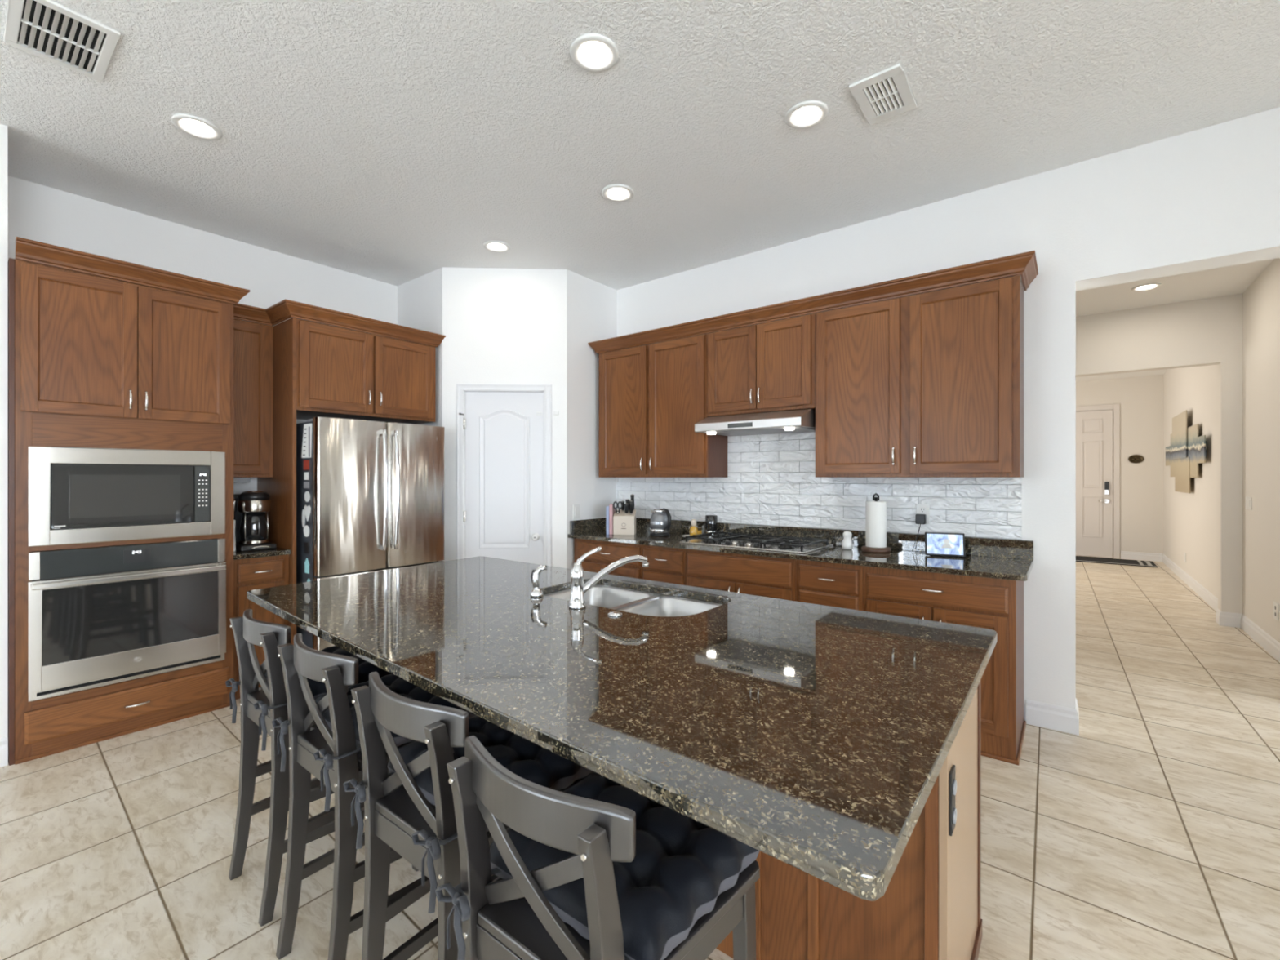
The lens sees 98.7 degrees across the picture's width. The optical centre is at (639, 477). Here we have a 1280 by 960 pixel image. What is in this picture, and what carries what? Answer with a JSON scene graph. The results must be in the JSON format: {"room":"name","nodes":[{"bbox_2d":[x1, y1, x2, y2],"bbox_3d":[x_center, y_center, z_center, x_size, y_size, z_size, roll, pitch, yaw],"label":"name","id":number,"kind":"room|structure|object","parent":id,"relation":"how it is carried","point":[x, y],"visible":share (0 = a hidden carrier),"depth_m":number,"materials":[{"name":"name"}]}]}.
{"room":"kitchen","nodes":[
{"label":"kitchen","id":0,"kind":"room"},
{"bbox_2d":[0,124,7,738],"bbox_3d":[-5.114,-0.155,0.769,1.000,3.050,5.505,0,0,38],"label":"wall","id":1,"kind":"structure","parent":0,"point":[3,129],"depth_m":2.62,"materials":[{"name":"white paint"}]},
{"bbox_2d":[0,737,8,767],"bbox_3d":[-4.591,1.305,0.614,0.014,0.130,5.105,0,0,38],"label":"baseboard","id":2,"kind":"structure","parent":1,"relation":"attached to","point":[3,741],"depth_m":2.61,"materials":[{"name":"wood"}]},
{"bbox_2d":[7,175,397,493],"bbox_3d":[-2.879,-0.155,3.963,0.120,3.050,2.280,0,0,38],"label":"wall","id":3,"kind":"structure","parent":0,"point":[37,212],"depth_m":3.67,"materials":[{"name":"white paint"}]},
{"bbox_2d":[233,318,272,477],"bbox_3d":[-2.748,-0.523,3.755,0.338,1.043,0.323,0,0,38],"label":"upper cabinet","id":4,"kind":"object","parent":3,"relation":"attached to","point":[252,341],"visible":0.58,"depth_m":3.69,"materials":[{"name":"brown wood"}]},
{"bbox_2d":[233,477,250,483],"bbox_3d":[-2.785,0.017,3.710,0.240,0.036,0.192,0,0,38],"label":"under-cabinet light","id":5,"kind":"object","parent":4,"relation":"attached to","point":[236,480],"visible":0.4,"depth_m":3.67,"materials":[{"name":"grey plastic"}]},
{"bbox_2d":[397,267,442,426],"bbox_3d":[-1.820,-0.155,4.654,0.695,3.050,0.115,0,0,38],"label":"wall","id":6,"kind":"structure","parent":0,"point":[420,300],"depth_m":4.53,"materials":[{"name":"white paint"}]},
{"bbox_2d":[442,267,567,568],"bbox_3d":[-1.086,-0.155,4.470,0.989,3.050,0.110,0,0,-3],"label":"wall","id":7,"kind":"structure","parent":0,"point":[500,326],"depth_m":4.42,"materials":[{"name":"white paint"}]},
{"bbox_2d":[458,391,543,564],"bbox_3d":[-1.107,0.337,4.414,0.658,2.054,0.108,0,0,-3],"label":"door","id":8,"kind":"structure","parent":7,"relation":"in","point":[504,513],"depth_m":4.43,"materials":[{"name":"white paint"}]},
{"bbox_2d":[456,383,551,566],"bbox_3d":[-1.090,0.309,4.455,0.756,2.121,0.118,0,0,-3],"label":"trim","id":9,"kind":"structure","parent":7,"relation":"attached to","point":[461,388],"depth_m":4.40,"materials":[{"name":"wood"}]},
{"bbox_2d":[567,270,617,568],"bbox_3d":[-0.442,-0.155,4.715,0.110,3.050,0.620,0,0,38],"label":"wall","id":10,"kind":"structure","parent":0,"point":[592,305],"depth_m":4.61,"materials":[{"name":"white paint"}]},
{"bbox_2d":[573,504,579,519],"bbox_3d":[-0.522,0.281,4.516,0.010,0.118,0.077,0,0,38],"label":"light switch","id":11,"kind":"object","parent":10,"relation":"attached to","point":[575,507],"visible":1,"depth_m":4.51,"materials":[{"name":"white plastic"}]},
{"bbox_2d":[0,0,1279,382],"bbox_3d":[2.334,-1.740,3.062,9.900,0.120,18.300,0,0,38],"label":"ceiling","id":12,"kind":"structure","parent":0,"point":[388,141],"depth_m":2.55,"materials":[{"name":"paint"}]},
{"bbox_2d":[3,0,120,81],"bbox_3d":[-2.199,-1.673,2.090,0.400,0.012,0.276,0,0,38],"label":"ceiling vent","id":13,"kind":"object","parent":12,"relation":"in","point":[51,31],"visible":1,"depth_m":2.08,"materials":[{"name":"white plastic"}]},
{"bbox_2d":[171,113,222,140],"bbox_3d":[-2.119,-1.674,2.631,0.192,0.010,0.192,0,0,38],"label":"recessed light","id":14,"kind":"object","parent":12,"relation":"in","point":[192,125],"visible":1,"depth_m":2.62,"materials":[{"name":"white plastic"}]},
{"bbox_2d":[180,119,213,135],"bbox_3d":[-2.119,-1.678,2.631,0.123,0.002,0.123,0,0,38],"label":"diffuser","id":15,"kind":"object","parent":14,"relation":"attached to","point":[192,126],"depth_m":2.63,"materials":[{"name":"white"}]},
{"bbox_2d":[483,240,511,252],"bbox_3d":[-1.037,-1.674,3.987,0.192,0.010,0.192,0,0,38],"label":"recessed light","id":16,"kind":"object","parent":12,"relation":"in","point":[492,246],"visible":1,"depth_m":3.98,"materials":[{"name":"white plastic"}]},
{"bbox_2d":[488,243,506,249],"bbox_3d":[-1.037,-1.678,3.987,0.123,0.002,0.123,0,0,38],"label":"diffuser","id":17,"kind":"object","parent":16,"relation":"attached to","point":[491,246],"depth_m":3.99,"materials":[{"name":"white"}]},
{"bbox_2d":[569,33,618,71],"bbox_3d":[-0.180,-1.674,2.173,0.192,0.010,0.192,0,0,38],"label":"recessed light","id":18,"kind":"object","parent":12,"relation":"in","point":[592,52],"visible":1,"depth_m":2.17,"materials":[{"name":"white plastic"}]},
{"bbox_2d":[578,41,609,65],"bbox_3d":[-0.180,-1.678,2.173,0.123,0.002,0.123,0,0,38],"label":"diffuser","id":19,"kind":"object","parent":18,"relation":"attached to","point":[590,53],"depth_m":2.17,"materials":[{"name":"white"}]},
{"bbox_2d":[601,183,634,201],"bbox_3d":[-0.131,-1.674,3.239,0.192,0.010,0.192,0,0,38],"label":"recessed light","id":20,"kind":"object","parent":12,"relation":"in","point":[616,192],"visible":1,"depth_m":3.23,"materials":[{"name":"white plastic"}]},
{"bbox_2d":[607,187,628,198],"bbox_3d":[-0.131,-1.678,3.239,0.123,0.002,0.123,0,0,38],"label":"diffuser","id":21,"kind":"object","parent":20,"relation":"attached to","point":[612,193],"depth_m":3.24,"materials":[{"name":"white"}]},
{"bbox_2d":[785,100,828,128],"bbox_3d":[0.770,-1.674,2.542,0.192,0.010,0.192,0,0,38],"label":"recessed light","id":22,"kind":"object","parent":12,"relation":"in","point":[808,113],"visible":1,"depth_m":2.53,"materials":[{"name":"white plastic"}]},
{"bbox_2d":[792,106,820,123],"bbox_3d":[0.770,-1.678,2.542,0.123,0.002,0.123,0,0,38],"label":"diffuser","id":23,"kind":"object","parent":22,"relation":"attached to","point":[803,114],"depth_m":2.54,"materials":[{"name":"white"}]},
{"bbox_2d":[848,63,917,124],"bbox_3d":[1.072,-1.673,2.415,0.211,0.012,0.320,0,0,38],"label":"ceiling vent","id":24,"kind":"object","parent":12,"relation":"in","point":[886,94],"visible":1,"depth_m":2.40,"materials":[{"name":"white plastic"}]},
{"bbox_2d":[1131,282,1161,291],"bbox_3d":[4.452,-1.674,4.833,0.192,0.010,0.192,0,0,38],"label":"recessed light","id":25,"kind":"object","parent":12,"relation":"in","point":[1148,286],"visible":1,"depth_m":4.83,"materials":[{"name":"white plastic"}]},
{"bbox_2d":[1137,284,1155,288],"bbox_3d":[4.452,-1.678,4.833,0.123,0.002,0.123,0,0,38],"label":"diffuser","id":26,"kind":"object","parent":25,"relation":"attached to","point":[1147,286],"depth_m":4.83,"materials":[{"name":"white"}]},
{"bbox_2d":[0,555,1279,959],"bbox_3d":[2.334,1.430,3.062,9.900,0.120,18.300,0,0,38],"label":"floor","id":27,"kind":"structure","parent":0,"point":[1152,831],"depth_m":2.13,"materials":[{"name":"tile"}]},
{"bbox_2d":[7,257,233,765],"bbox_3d":[-2.969,0.162,3.155,0.732,2.417,0.892,0,0,38],"label":"tall cabinet","id":28,"kind":"object","parent":27,"relation":"on","point":[95,362],"visible":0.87,"depth_m":2.87,"materials":[{"name":"brown wood"}]},
{"bbox_2d":[27,446,225,546],"bbox_3d":[-2.885,0.090,3.095,0.476,0.486,0.783,0,0,38],"label":"microwave","id":29,"kind":"object","parent":28,"relation":"in","point":[73,491],"visible":1,"depth_m":2.90,"materials":[{"name":"silver metal"}]},
{"bbox_2d":[27,538,226,702],"bbox_3d":[-2.885,0.722,3.097,0.574,0.720,0.786,0,0,38],"label":"wall oven","id":30,"kind":"object","parent":28,"relation":"in","point":[98,616],"visible":1,"depth_m":2.90,"materials":[{"name":"silver metal"}]},
{"bbox_2d":[31,538,217,581],"bbox_3d":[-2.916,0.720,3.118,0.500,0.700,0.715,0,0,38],"label":"control panel","id":31,"kind":"object","parent":30,"relation":"in","point":[207,539],"depth_m":2.94,"materials":[{"name":"glass"}]},
{"bbox_2d":[15,236,445,347],"bbox_3d":[-2.396,-1.090,3.620,0.424,0.090,2.292,0,0,38],"label":"crown molding","id":32,"kind":"structure","parent":28,"relation":"on","point":[26,250],"depth_m":3.18,"materials":[{"name":"brown wood"}]},
{"bbox_2d":[233,554,288,699],"bbox_3d":[-2.625,0.937,3.659,0.651,0.866,0.323,0,0,38],"label":"base cabinet","id":33,"kind":"object","parent":27,"relation":"on","point":[255,573],"visible":0.38,"depth_m":3.46,"materials":[{"name":"brown wood"}]},
{"bbox_2d":[233,546,291,559],"bbox_3d":[-2.631,0.436,3.664,0.636,0.132,0.323,0,0,38],"label":"countertop","id":34,"kind":"structure","parent":33,"relation":"on","point":[277,551],"depth_m":3.48,"materials":[{"name":"stone"}]},
{"bbox_2d":[233,497,236,551],"bbox_3d":[-2.601,0.300,3.491,0.060,0.341,0.060,0,0,38],"label":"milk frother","id":35,"kind":"object","parent":34,"relation":"on","point":[234,500],"visible":0.3,"depth_m":3.49,"materials":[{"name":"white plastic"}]},
{"bbox_2d":[233,490,276,551],"bbox_3d":[-2.567,0.279,3.643,0.326,0.384,0.200,0,0,38],"label":"coffee maker","id":36,"kind":"object","parent":34,"relation":"on","point":[251,526],"visible":0.95,"depth_m":3.57,"materials":[{"name":"black plastic"}]},
{"bbox_2d":[228,608,364,926],"bbox_3d":[-1.137,0.915,1.956,0.403,0.910,0.460,0,0,39],"label":"bar stool","id":37,"kind":"object","parent":27,"relation":"on","point":[248,632],"visible":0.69,"depth_m":1.79,"materials":[{"name":"black paint"}]},
{"bbox_2d":[225,645,391,751],"bbox_3d":[-1.131,0.742,1.964,0.415,0.187,0.486,0,0,39],"label":"seat cushion","id":38,"kind":"object","parent":37,"relation":"on","point":[365,668],"visible":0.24,"depth_m":1.87,"materials":[{"name":"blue fabric"}]},
{"bbox_2d":[257,317,435,646],"bbox_3d":[-2.185,0.163,4.174,0.703,2.415,1.026,0,0,38],"label":"tall cabinet","id":39,"kind":"object","parent":27,"relation":"on","point":[320,370],"visible":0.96,"depth_m":3.79,"materials":[{"name":"brown wood"}]},
{"bbox_2d":[275,633,425,959],"bbox_3d":[-0.772,0.915,1.651,0.403,0.910,0.460,0,0,39],"label":"bar stool","id":40,"kind":"object","parent":27,"relation":"on","point":[300,662],"visible":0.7,"depth_m":1.48,"materials":[{"name":"black paint"}]},
{"bbox_2d":[271,674,475,811],"bbox_3d":[-0.767,0.742,1.660,0.415,0.187,0.486,0,0,39],"label":"seat cushion","id":41,"kind":"object","parent":40,"relation":"on","point":[394,683],"visible":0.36,"depth_m":1.58,"materials":[{"name":"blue fabric"}]},
{"bbox_2d":[296,417,444,650],"bbox_3d":[-2.058,0.491,4.074,0.896,1.757,0.907,0,0,38],"label":"refrigerator","id":42,"kind":"object","parent":27,"relation":"on","point":[376,490],"visible":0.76,"depth_m":3.73,"materials":[{"name":"grey metal"}]},
{"bbox_2d":[296,421,315,648],"bbox_3d":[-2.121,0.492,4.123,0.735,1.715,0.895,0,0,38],"label":"panel","id":43,"kind":"object","parent":42,"relation":"in","point":[301,577],"depth_m":3.64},
{"bbox_2d":[301,423,311,457],"bbox_3d":[-2.184,-0.240,3.599,0.153,0.220,0.007,0,0,38],"label":"wall calendar","id":44,"kind":"object","parent":42,"relation":"attached to","point":[307,436],"visible":1,"depth_m":3.58,"materials":[{"name":"white paper"}]},
{"bbox_2d":[303,459,309,470],"bbox_3d":[-2.186,-0.083,3.603,0.085,0.065,0.004,0,0,38],"label":"photo magnet","id":45,"kind":"object","parent":42,"relation":"attached to","point":[306,463],"visible":1,"depth_m":3.60},
{"bbox_2d":[303,542,310,553],"bbox_3d":[-2.178,0.460,3.592,0.070,0.070,0.010,0,0,38],"label":"magnet","id":46,"kind":"object","parent":42,"relation":"attached to","point":[306,545],"visible":1,"depth_m":3.58,"materials":[{"name":"black plastic"}]},
{"bbox_2d":[304,558,309,573],"bbox_3d":[-2.180,0.575,3.598,0.080,0.100,0.004,0,0,38],"label":"magnet","id":47,"kind":"object","parent":42,"relation":"attached to","point":[306,563],"visible":1,"depth_m":3.60},
{"bbox_2d":[304,505,311,520],"bbox_3d":[-2.174,0.233,3.593,0.097,0.105,0.004,0,0,38],"label":"magnet","id":48,"kind":"object","parent":42,"relation":"attached to","point":[307,509],"visible":1,"depth_m":3.59,"materials":[{"name":"plastic"}]},
{"bbox_2d":[351,671,593,959],"bbox_3d":[-0.391,0.915,1.330,0.403,0.910,0.460,0,0,38],"label":"bar stool","id":49,"kind":"object","parent":27,"relation":"on","point":[396,808],"visible":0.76,"depth_m":1.21,"materials":[{"name":"black paint"}]},
{"bbox_2d":[343,715,591,913],"bbox_3d":[-0.386,0.742,1.339,0.415,0.187,0.486,0,0,38],"label":"seat cushion","id":50,"kind":"object","parent":49,"relation":"on","point":[538,765],"visible":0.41,"depth_m":1.28,"materials":[{"name":"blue fabric"}]},
{"bbox_2d":[446,735,759,959],"bbox_3d":[-0.059,0.915,1.006,0.403,0.910,0.460,0,0,37],"label":"bar stool","id":51,"kind":"object","parent":27,"relation":"on","point":[511,918],"visible":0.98,"depth_m":0.87,"materials":[{"name":"black paint"}]},
{"bbox_2d":[435,772,759,959],"bbox_3d":[-0.053,0.742,1.015,0.415,0.187,0.486,0,0,37],"label":"seat cushion","id":52,"kind":"object","parent":51,"relation":"on","point":[676,876],"visible":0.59,"depth_m":0.93,"materials":[{"name":"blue fabric"}]},
{"bbox_2d":[574,538,642,578],"bbox_3d":[-0.098,0.929,4.443,0.697,0.882,0.621,0,0,38],"label":"base cabinet","id":53,"kind":"object","parent":27,"relation":"on","point":[611,552],"visible":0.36,"depth_m":4.20,"materials":[{"name":"brown wood"}]},
{"bbox_2d":[642,544,685,585],"bbox_3d":[0.326,0.929,4.111,0.376,0.882,0.621,0,0,38],"label":"base cabinet","id":54,"kind":"object","parent":27,"relation":"on","point":[666,564],"visible":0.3,"depth_m":3.88,"materials":[{"name":"brown wood"}]},
{"bbox_2d":[685,549,795,600],"bbox_3d":[0.786,0.929,3.751,0.788,0.882,0.621,0,0,38],"label":"base cabinet","id":55,"kind":"object","parent":27,"relation":"on","point":[752,575],"visible":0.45,"depth_m":3.51,"materials":[{"name":"brown wood"}]},
{"bbox_2d":[795,559,862,610],"bbox_3d":[1.249,0.929,3.388,0.386,0.882,0.621,0,0,38],"label":"base cabinet","id":56,"kind":"object","parent":27,"relation":"on","point":[820,583],"visible":0.32,"depth_m":3.16,"materials":[{"name":"brown wood"}]},
{"bbox_2d":[715,679,982,959],"bbox_3d":[-0.036,0.929,2.151,2.294,0.884,0.576,0,0,38],"label":"kitchen island","id":57,"kind":"object","parent":27,"relation":"on","point":[930,908],"visible":0.09,"depth_m":1.38,"materials":[{"name":"brown wood"}]},
{"bbox_2d":[247,555,997,901],"bbox_3d":[-0.324,0.471,1.911,2.532,0.030,1.300,0,0,38],"label":"island countertop","id":58,"kind":"structure","parent":57,"relation":"on","point":[817,739],"depth_m":1.19,"materials":[{"name":"stone"}]},
{"bbox_2d":[529,564,546,597],"bbox_3d":[-0.392,0.396,2.111,0.061,0.120,0.057,0,0,38],"label":"sprayer","id":59,"kind":"object","parent":58,"relation":"on","point":[536,592],"visible":1,"depth_m":2.10,"materials":[{"name":"silver metal"}]},
{"bbox_2d":[568,546,648,608],"bbox_3d":[-0.112,0.350,2.000,0.319,0.210,0.062,0,0,-32],"label":"faucet","id":60,"kind":"object","parent":58,"relation":"on","point":[578,588],"visible":1,"depth_m":1.94,"materials":[{"name":"silver metal"}]},
{"bbox_2d":[608,611,622,617],"bbox_3d":[-0.083,0.451,1.824,0.048,0.009,0.048,0,0,38],"label":"cover","id":61,"kind":"object","parent":58,"relation":"on","point":[614,614],"visible":1,"depth_m":1.81,"materials":[{"name":"silver metal"}]},
{"bbox_2d":[542,585,722,616],"bbox_3d":[-0.047,0.585,2.129,0.790,0.198,0.465,0,0,38],"label":"sink","id":62,"kind":"object","parent":58,"relation":"in","point":[636,602],"visible":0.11,"depth_m":2.24,"materials":[{"name":"metal"}]},
{"bbox_2d":[546,586,653,608],"bbox_3d":[-0.194,0.589,2.245,0.370,0.190,0.419,0,0,38],"label":"basin","id":63,"kind":"object","parent":62,"relation":"in","point":[607,597],"depth_m":2.43,"materials":[{"name":"silver metal"}]},
{"bbox_2d":[619,598,719,616],"bbox_3d":[0.110,0.589,2.006,0.344,0.190,0.419,0,0,38],"label":"basin","id":64,"kind":"object","parent":62,"relation":"in","point":[648,606],"depth_m":2.20,"materials":[{"name":"silver metal"}]},
{"bbox_2d":[949,764,956,835],"bbox_3d":[0.714,0.735,1.252,0.010,0.140,0.052,0,0,38],"label":"island outlet","id":65,"kind":"object","parent":57,"relation":"attached to","point":[953,782],"visible":1,"depth_m":1.24,"materials":[{"name":"black plastic"}]},
{"bbox_2d":[952,779,956,824],"bbox_3d":[0.716,0.738,1.250,0.004,0.099,0.034,0,0,38],"label":"socket","id":66,"kind":"object","parent":65,"relation":"attached to","point":[954,782],"depth_m":1.25,"materials":[{"name":"grey plastic"}]},
{"bbox_2d":[862,565,1023,759],"bbox_3d":[1.681,0.929,3.050,0.705,0.882,0.621,0,0,38],"label":"base cabinet","id":67,"kind":"object","parent":27,"relation":"on","point":[997,605],"visible":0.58,"depth_m":2.71,"materials":[{"name":"brown wood"}]},
{"bbox_2d":[567,517,1033,581],"bbox_3d":[0.800,0.418,3.745,3.039,0.136,0.613,0,0,38],"label":"countertop","id":68,"kind":"structure","parent":67,"relation":"on","point":[987,557],"depth_m":3.34,"materials":[{"name":"stone"}]},
{"bbox_2d":[605,506,608,534],"bbox_3d":[-0.252,0.343,4.435,0.022,0.224,0.140,0,0,5],"label":"cookbook","id":69,"kind":"object","parent":68,"relation":"on","point":[606,507],"visible":0.71,"depth_m":4.37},
{"bbox_2d":[608,503,614,534],"bbox_3d":[-0.226,0.335,4.438,0.026,0.240,0.140,0,0,5],"label":"cookbook","id":70,"kind":"object","parent":68,"relation":"on","point":[611,510],"visible":0.76,"depth_m":4.37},
{"bbox_2d":[613,509,635,535],"bbox_3d":[-0.122,0.358,4.415,0.170,0.194,0.136,0,0,5],"label":"knife block","id":71,"kind":"object","parent":68,"relation":"on","point":[624,524],"visible":0.95,"depth_m":4.35,"materials":[{"name":"brown wood"}]},
{"bbox_2d":[613,501,622,514],"bbox_3d":[-0.177,0.240,4.386,0.078,0.102,0.029,0,0,5],"label":"scissors","id":72,"kind":"object","parent":71,"relation":"on","point":[619,502],"visible":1,"depth_m":4.38,"materials":[{"name":"black plastic"}]},
{"bbox_2d":[649,508,671,536],"bbox_3d":[0.170,0.347,4.319,0.193,0.218,0.160,0,0,17],"label":"electric kettle","id":73,"kind":"object","parent":68,"relation":"on","point":[660,518],"visible":1,"depth_m":4.26,"materials":[{"name":"silver metal"}]},
{"bbox_2d":[705,515,717,537],"bbox_3d":[0.549,0.372,4.229,0.092,0.166,0.092,0,0,38],"label":"coffee grinder","id":74,"kind":"object","parent":68,"relation":"on","point":[711,521],"visible":0.77,"depth_m":4.19,"materials":[{"name":"silver metal"}]},
{"bbox_2d":[680,531,833,553],"bbox_3d":[0.784,0.431,3.755,0.895,0.048,0.510,0,0,38],"label":"gas cooktop","id":75,"kind":"object","parent":68,"relation":"in","point":[741,540],"visible":1,"depth_m":3.65,"materials":[{"name":"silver metal"}]},
{"bbox_2d":[841,531,853,550],"bbox_3d":[1.317,0.398,3.490,0.068,0.115,0.068,0,0,38],"label":"salt shaker","id":76,"kind":"object","parent":68,"relation":"on","point":[846,544],"visible":1,"depth_m":3.47,"materials":[{"name":"white ceramic"}]},
{"bbox_2d":[861,493,891,553],"bbox_3d":[1.457,0.275,3.393,0.170,0.361,0.170,0,0,38],"label":"paper towel holder","id":77,"kind":"object","parent":68,"relation":"on","point":[887,549],"visible":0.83,"depth_m":3.33,"materials":[{"name":"brown wood"}]},
{"bbox_2d":[865,501,886,547],"bbox_3d":[1.457,0.286,3.393,0.118,0.280,0.118,0,0,38],"label":"paper towel roll","id":78,"kind":"object","parent":77,"relation":"on","point":[875,511],"visible":0.99,"depth_m":3.35,"materials":[{"name":"paper"}]},
{"bbox_2d":[924,532,965,557],"bbox_3d":[1.772,0.388,3.198,0.204,0.132,0.070,0,0,24],"label":"smart display","id":79,"kind":"object","parent":68,"relation":"on","point":[936,544],"visible":1,"depth_m":3.18,"materials":[{"name":"black plastic"}]},
{"bbox_3d":[0.398,0.446,4.134,0.176,0.019,0.176,0,0,38],"label":"ceramic dish","id":80,"kind":"object","parent":68,"relation":"on","visible":0},
{"bbox_2d":[688,519,697,535],"bbox_3d":[0.402,0.380,4.139,0.066,0.135,0.067,0,0,38],"label":"oil bottle","id":81,"kind":"object","parent":80,"relation":"on","point":[693,529],"visible":0.87,"depth_m":4.12,"materials":[{"name":"yellow glass"}]},
{"bbox_2d":[1075,555,1157,567],"bbox_3d":[7.393,1.363,9.198,1.800,0.014,0.700,0,0,38],"label":"door mat","id":82,"kind":"object","parent":27,"relation":"on","point":[1085,559],"visible":0.64,"depth_m":8.91,"materials":[{"name":"fabric"}]},
{"bbox_2d":[616,106,1279,720],"bbox_3d":[3.040,-0.155,2.503,8.100,3.050,0.209,0,0,38],"label":"wall","id":83,"kind":"structure","parent":0,"point":[1208,197],"depth_m":3.06,"materials":[{"name":"white paint"}]},
{"bbox_2d":[599,333,727,477],"bbox_3d":[0.148,-0.523,4.415,1.059,1.043,0.361,0,0,38],"label":"upper cabinet","id":84,"kind":"object","parent":83,"relation":"attached to","point":[652,397],"visible":0.97,"depth_m":4.25,"materials":[{"name":"brown wood"}]},
{"bbox_2d":[587,250,1038,354],"bbox_3d":[0.882,-1.090,3.835,3.062,0.090,0.374,0,0,38],"label":"crown molding","id":85,"kind":"structure","parent":84,"relation":"on","point":[1024,264],"depth_m":3.34,"materials":[{"name":"brown wood"}]},
{"bbox_2d":[706,313,815,416],"bbox_3d":[0.879,-0.745,3.843,0.794,0.600,0.361,0,0,38],"label":"upper cabinet","id":86,"kind":"object","parent":83,"relation":"attached to","point":[770,366],"visible":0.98,"depth_m":3.70,"materials":[{"name":"brown wood"}]},
{"bbox_2d":[694,408,815,435],"bbox_3d":[0.832,-0.371,3.786,0.766,0.143,0.492,0,0,38],"label":"range hood","id":87,"kind":"object","parent":86,"relation":"attached to","point":[803,420],"visible":0.9,"depth_m":3.61,"materials":[{"name":"metal"}]},
{"bbox_2d":[815,275,1023,477],"bbox_3d":[1.616,-0.523,3.266,1.073,1.043,0.361,0,0,38],"label":"upper cabinet","id":88,"kind":"object","parent":83,"relation":"attached to","point":[927,384],"visible":1,"depth_m":3.10,"materials":[{"name":"brown wood"}]},
{"bbox_2d":[915,504,929,523],"bbox_3d":[1.741,0.224,3.382,0.074,0.117,0.009,0,0,38],"label":"wall outlet","id":89,"kind":"object","parent":83,"relation":"attached to","point":[920,508],"visible":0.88,"depth_m":3.38,"materials":[{"name":"white plastic"}]},
{"bbox_2d":[912,514,926,552],"bbox_3d":[1.727,0.339,3.342,0.123,0.229,0.077,0,0,38],"label":"power adapter","id":90,"kind":"object","parent":89,"relation":"in","point":[920,519],"visible":0.88,"depth_m":3.36,"materials":[{"name":"black plastic"}]},
{"bbox_2d":[981,720,1026,765],"bbox_3d":[0.805,1.361,3.751,2.972,0.018,0.560,0,0,38],"label":"trim","id":91,"kind":"structure","parent":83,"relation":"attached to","point":[1016,762],"depth_m":2.69,"materials":[{"name":"brown wood"}]},
{"bbox_2d":[1026,697,1079,735],"bbox_3d":[2.307,1.305,3.075,0.231,0.130,0.214,0,0,38],"label":"baseboard","id":92,"kind":"structure","parent":83,"relation":"attached to","point":[1060,718],"depth_m":2.99,"materials":[{"name":"wood"}]},
{"bbox_2d":[1075,374,1163,559],"bbox_3d":[7.358,-0.155,9.956,3.310,3.050,0.150,0,0,38],"label":"wall","id":93,"kind":"structure","parent":0,"point":[1140,398],"depth_m":9.13,"materials":[{"name":"beige paint"}]},
{"bbox_2d":[1075,409,1112,557],"bbox_3d":[7.625,0.105,9.587,0.945,2.510,0.094,0,0,38],"label":"door","id":94,"kind":"structure","parent":93,"relation":"in","point":[1094,428],"depth_m":9.45,"materials":[{"name":"beige paint"}]},
{"bbox_2d":[1075,404,1119,559],"bbox_3d":[7.650,0.061,9.619,1.125,2.618,0.020,0,0,38],"label":"trim","id":95,"kind":"structure","parent":93,"relation":"attached to","point":[1116,407],"depth_m":9.29,"materials":[{"name":"beige paint"}]},
{"bbox_2d":[1128,454,1143,463],"bbox_3d":[8.252,-0.310,9.143,0.196,0.144,0.056,0,0,38],"label":"oval plaque","id":96,"kind":"object","parent":93,"relation":"attached to","point":[1135,459],"visible":1,"depth_m":9.14,"materials":[{"name":"brown metal"}]},
{"bbox_2d":[1120,551,1162,561],"bbox_3d":[8.306,1.305,9.109,0.506,0.130,0.014,0,0,38],"label":"baseboard","id":97,"kind":"structure","parent":93,"relation":"attached to","point":[1124,555],"depth_m":9.10,"materials":[{"name":"wood"}]},
{"bbox_2d":[1075,293,1242,613],"bbox_3d":[4.261,-0.155,6.062,3.235,3.050,0.140,0,0,38],"label":"wall","id":98,"kind":"structure","parent":0,"point":[1207,331],"depth_m":5.18,"materials":[{"name":"beige paint"}]},
{"bbox_2d":[1163,364,1217,598],"bbox_3d":[7.079,-0.155,7.012,0.120,3.050,4.830,0,0,38],"label":"wall","id":99,"kind":"structure","parent":0,"point":[1190,520],"depth_m":6.60,"materials":[{"name":"beige paint"}]},
{"bbox_2d":[1165,409,1206,493],"bbox_3d":[7.112,-0.325,7.202,0.056,1.030,3.270,0,0,38],"label":"wall art","id":100,"kind":"object","parent":99,"relation":"attached to","point":[1183,468],"visible":1,"depth_m":6.96,"materials":[{"name":"metal"}]},
{"bbox_2d":[1242,257,1279,643],"bbox_3d":[4.862,-0.155,4.112,0.115,3.050,2.470,0,0,38],"label":"wall","id":101,"kind":"structure","parent":0,"point":[1261,299],"depth_m":4.49,"materials":[{"name":"beige paint"}]},
{"bbox_2d":[1162,553,1279,662],"bbox_3d":[6.247,1.305,6.095,0.149,0.130,7.300,0,0,38],"label":"baseboard","id":102,"kind":"structure","parent":101,"relation":"attached to","point":[1268,643],"depth_m":5.05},
{"bbox_2d":[1245,496,1251,510],"bbox_3d":[5.343,0.225,4.828,0.010,0.110,0.190,0,0,38],"label":"light switch","id":103,"kind":"object","parent":101,"relation":"attached to","point":[1248,500],"visible":1,"depth_m":4.80,"materials":[{"name":"white plastic"}]},
{"bbox_2d":[1273,601,1278,621],"bbox_3d":[4.838,1.015,4.182,0.009,0.130,0.110,0,0,38],"label":"wall outlet","id":104,"kind":"object","parent":101,"relation":"attached to","point":[1275,604],"visible":1,"depth_m":4.17,"materials":[{"name":"white plastic"}]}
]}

